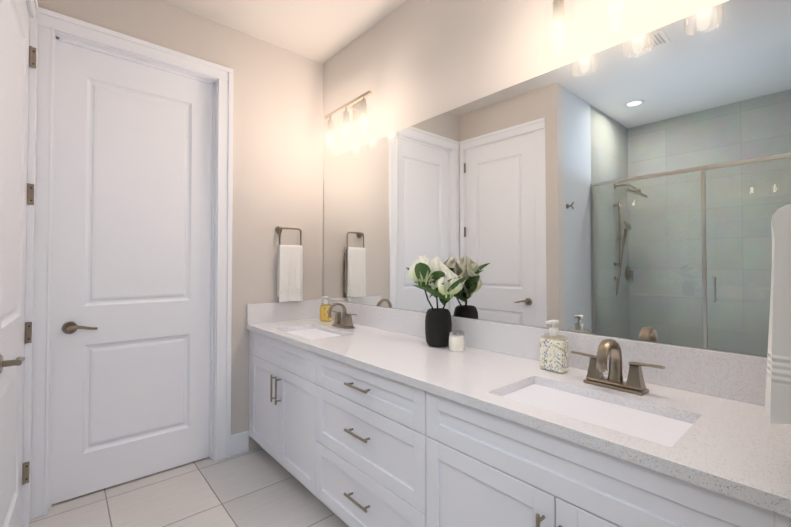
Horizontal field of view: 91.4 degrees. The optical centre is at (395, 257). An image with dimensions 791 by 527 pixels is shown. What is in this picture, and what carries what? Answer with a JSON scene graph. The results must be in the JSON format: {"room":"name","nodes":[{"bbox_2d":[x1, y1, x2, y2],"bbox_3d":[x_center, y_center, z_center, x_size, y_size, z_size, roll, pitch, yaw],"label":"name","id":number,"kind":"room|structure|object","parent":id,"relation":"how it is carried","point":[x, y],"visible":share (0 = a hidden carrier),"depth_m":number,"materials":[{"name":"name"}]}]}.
{"room":"bathroom","nodes":[
{"label":"bathroom","id":0,"kind":"room"},
{"bbox_2d":[37,0,322,449],"bbox_3d":[-1.922,-0.124,1.875,3.494,2.800,0.120,1,-1,-41],"label":"wall","id":1,"kind":"structure","parent":0,"point":[277,136],"depth_m":2.64,"materials":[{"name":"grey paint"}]},
{"bbox_2d":[30,7,232,519],"bbox_3d":[-1.470,0.019,2.251,0.958,2.525,0.141,1,-1,-41],"label":"door frame","id":2,"kind":"structure","parent":1,"relation":"attached to","point":[54,28],"depth_m":2.04,"materials":[{"name":"white wood"}]},
{"bbox_2d":[52,41,211,503],"bbox_3d":[-1.473,0.063,2.244,0.774,2.417,0.096,1,-1,-41],"label":"room door","id":3,"kind":"structure","parent":1,"relation":"in","point":[131,396],"depth_m":2.22,"materials":[{"name":"white wood"}]},
{"bbox_2d":[231,431,248,456],"bbox_3d":[-0.794,1.194,1.016,1.764,0.135,2.622,1,-1,-41],"label":"baseboard","id":4,"kind":"structure","parent":1,"relation":"attached to","point":[239,443],"depth_m":2.54,"materials":[{"name":"white wood"}]},
{"bbox_2d":[247,299,321,322],"bbox_3d":[-0.780,0.378,2.759,0.555,0.135,0.020,1,-1,-41],"label":"backsplash","id":5,"kind":"structure","parent":1,"relation":"attached to","point":[304,309],"depth_m":2.73,"materials":[{"name":"white stone"}]},
{"bbox_2d":[275,226,302,301],"bbox_3d":[-0.755,0.041,2.749,0.184,0.529,0.077,1,-1,-41],"label":"towel ring","id":6,"kind":"object","parent":1,"relation":"attached to","point":[290,275],"visible":1,"depth_m":2.73,"materials":[{"name":"white fabric"}]},
{"bbox_2d":[277,245,302,301],"bbox_3d":[-0.747,0.107,2.742,0.180,0.397,0.057,1,-1,-41],"label":"towel","id":7,"kind":"object","parent":6,"relation":"hanging from","point":[290,257],"depth_m":2.72,"materials":[{"name":"white fabric"}]},
{"bbox_2d":[29,447,348,526],"bbox_3d":[-0.413,1.297,0.200,3.614,0.100,4.592,1,-1,-41],"label":"floor","id":8,"kind":"structure","parent":0,"point":[259,487],"depth_m":2.03,"materials":[{"name":"tile"}]},
{"bbox_2d":[246,327,790,526],"bbox_3d":[0.071,0.867,1.770,0.592,0.814,2.616,1,-1,-41],"label":"bathroom vanity","id":9,"kind":"object","parent":8,"relation":"on","point":[361,415],"depth_m":1.27,"materials":[{"name":"painted wood"},{"name":"quartz"},{"name":"brushed nickel"}]},
{"bbox_2d":[246,315,790,510],"bbox_3d":[0.076,0.450,1.781,0.579,0.042,2.616,1,-1,-41],"label":"countertop","id":10,"kind":"structure","parent":9,"relation":"on","point":[732,444],"depth_m":1.10,"materials":[{"name":"white stone"}]},
{"bbox_2d":[320,296,331,321],"bbox_3d":[-0.494,0.358,2.722,0.066,0.173,0.091,1,-1,-41],"label":"soap bottle","id":11,"kind":"object","parent":10,"relation":"on","point":[324,312],"visible":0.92,"depth_m":2.71,"materials":[{"name":"yellow plastic"}]},
{"bbox_2d":[326,302,357,326],"bbox_3d":[-0.363,0.360,2.439,0.139,0.161,0.276,1,-1,-41],"label":"faucet","id":12,"kind":"object","parent":10,"relation":"on","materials":[{"name":"metal"}]},
{"bbox_2d":[406,255,470,346],"bbox_3d":[0.176,0.207,1.891,0.263,0.446,0.312,1,-1,-41],"label":"vase","id":13,"kind":"object","parent":10,"relation":"on","point":[442,279],"visible":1,"depth_m":1.86,"materials":[{"name":"black ceramic"}]},
{"bbox_2d":[449,330,463,351],"bbox_3d":[0.283,0.384,1.792,0.072,0.088,0.072,1,-1,-41],"label":"candle jar","id":14,"kind":"object","parent":10,"relation":"on","point":[456,340],"visible":0.98,"depth_m":1.76,"materials":[{"name":"white wax"}]},
{"bbox_2d":[540,320,568,372],"bbox_3d":[0.592,0.328,1.450,0.070,0.188,0.098,1,-1,-41],"label":"soap bottle","id":15,"kind":"object","parent":10,"relation":"on","point":[554,354],"visible":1,"depth_m":1.43,"materials":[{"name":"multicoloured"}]},
{"bbox_2d":[570,335,665,394],"bbox_3d":[0.683,0.339,1.231,0.139,0.161,0.276,1,-1,-41],"label":"faucet","id":16,"kind":"object","parent":10,"relation":"on","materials":[{"name":"metal"}]},
{"bbox_2d":[159,0,405,63],"bbox_3d":[-0.413,-1.603,0.249,3.614,0.100,4.592,1,-1,-41],"label":"ceiling","id":17,"kind":"structure","parent":0,"point":[322,31],"depth_m":2.44,"materials":[{"name":"white paint"}]},
{"bbox_2d":[322,0,727,298],"bbox_3d":[0.342,-0.122,2.022,0.120,2.800,2.862,1,-1,-41],"label":"wall","id":18,"kind":"structure","parent":0,"point":[408,63],"depth_m":2.00,"materials":[{"name":"grey paint"}]},
{"bbox_2d":[323,90,371,150],"bbox_3d":[-0.301,-0.907,2.555,0.167,0.301,0.530,1,-1,-41],"label":"sconce","id":19,"kind":"object","parent":18,"relation":"attached to","point":[359,107],"visible":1,"depth_m":2.52,"materials":[{"name":"glass"}]},
{"bbox_2d":[324,0,790,357],"bbox_3d":[0.302,-0.233,1.968,0.008,1.060,2.579,1,-1,-41],"label":"mirror","id":20,"kind":"object","parent":18,"relation":"attached to","point":[637,188],"visible":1,"depth_m":1.42,"materials":[{"name":"clear glass"}]},
{"bbox_2d":[544,0,697,57],"bbox_3d":[0.765,-0.929,1.324,0.167,0.301,0.530,1,-1,-41],"label":"sconce","id":21,"kind":"object","parent":18,"relation":"attached to","point":[559,8],"visible":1,"depth_m":1.43,"materials":[{"name":"glass"}]},
{"bbox_2d":[322,299,766,406],"bbox_3d":[0.287,0.365,1.966,0.020,0.135,2.616,1,-1,-41],"label":"backsplash","id":22,"kind":"structure","parent":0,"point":[728,375],"depth_m":1.31,"materials":[{"name":"white stone"}]},
{"bbox_3d":[-1.525,-0.132,1.455,0.165,2.800,1.046,1,-1,-41],"label":"wall","id":23,"kind":"structure","parent":0,"visible":0},
{"bbox_2d":[0,0,35,526],"bbox_3d":[-1.521,0.051,1.535,0.100,2.417,0.761,1,-1,-41],"label":"closet door","id":24,"kind":"structure","parent":23,"relation":"in","point":[18,56],"depth_m":1.56,"materials":[{"name":"painted wood"},{"name":"brushed nickel"}]},
{"bbox_2d":[0,0,37,526],"bbox_3d":[-1.506,0.006,1.452,0.177,2.525,1.016,1,-1,-41],"label":"door frame","id":25,"kind":"structure","parent":23,"relation":"attached to","point":[32,6],"depth_m":1.84,"materials":[{"name":"white wood"}]},
{"bbox_3d":[-0.082,-0.159,-0.158,3.374,2.800,0.120,1,-1,-41],"label":"wall","id":26,"kind":"structure","parent":0,"visible":0},
{"bbox_2d":[764,204,790,423],"bbox_3d":[0.793,0.032,0.750,0.299,0.519,0.108,1,-1,-41],"label":"towel","id":27,"kind":"object","parent":26,"relation":"attached to","point":[777,408],"visible":1,"depth_m":0.68,"materials":[{"name":"white fabric"}]}
]}

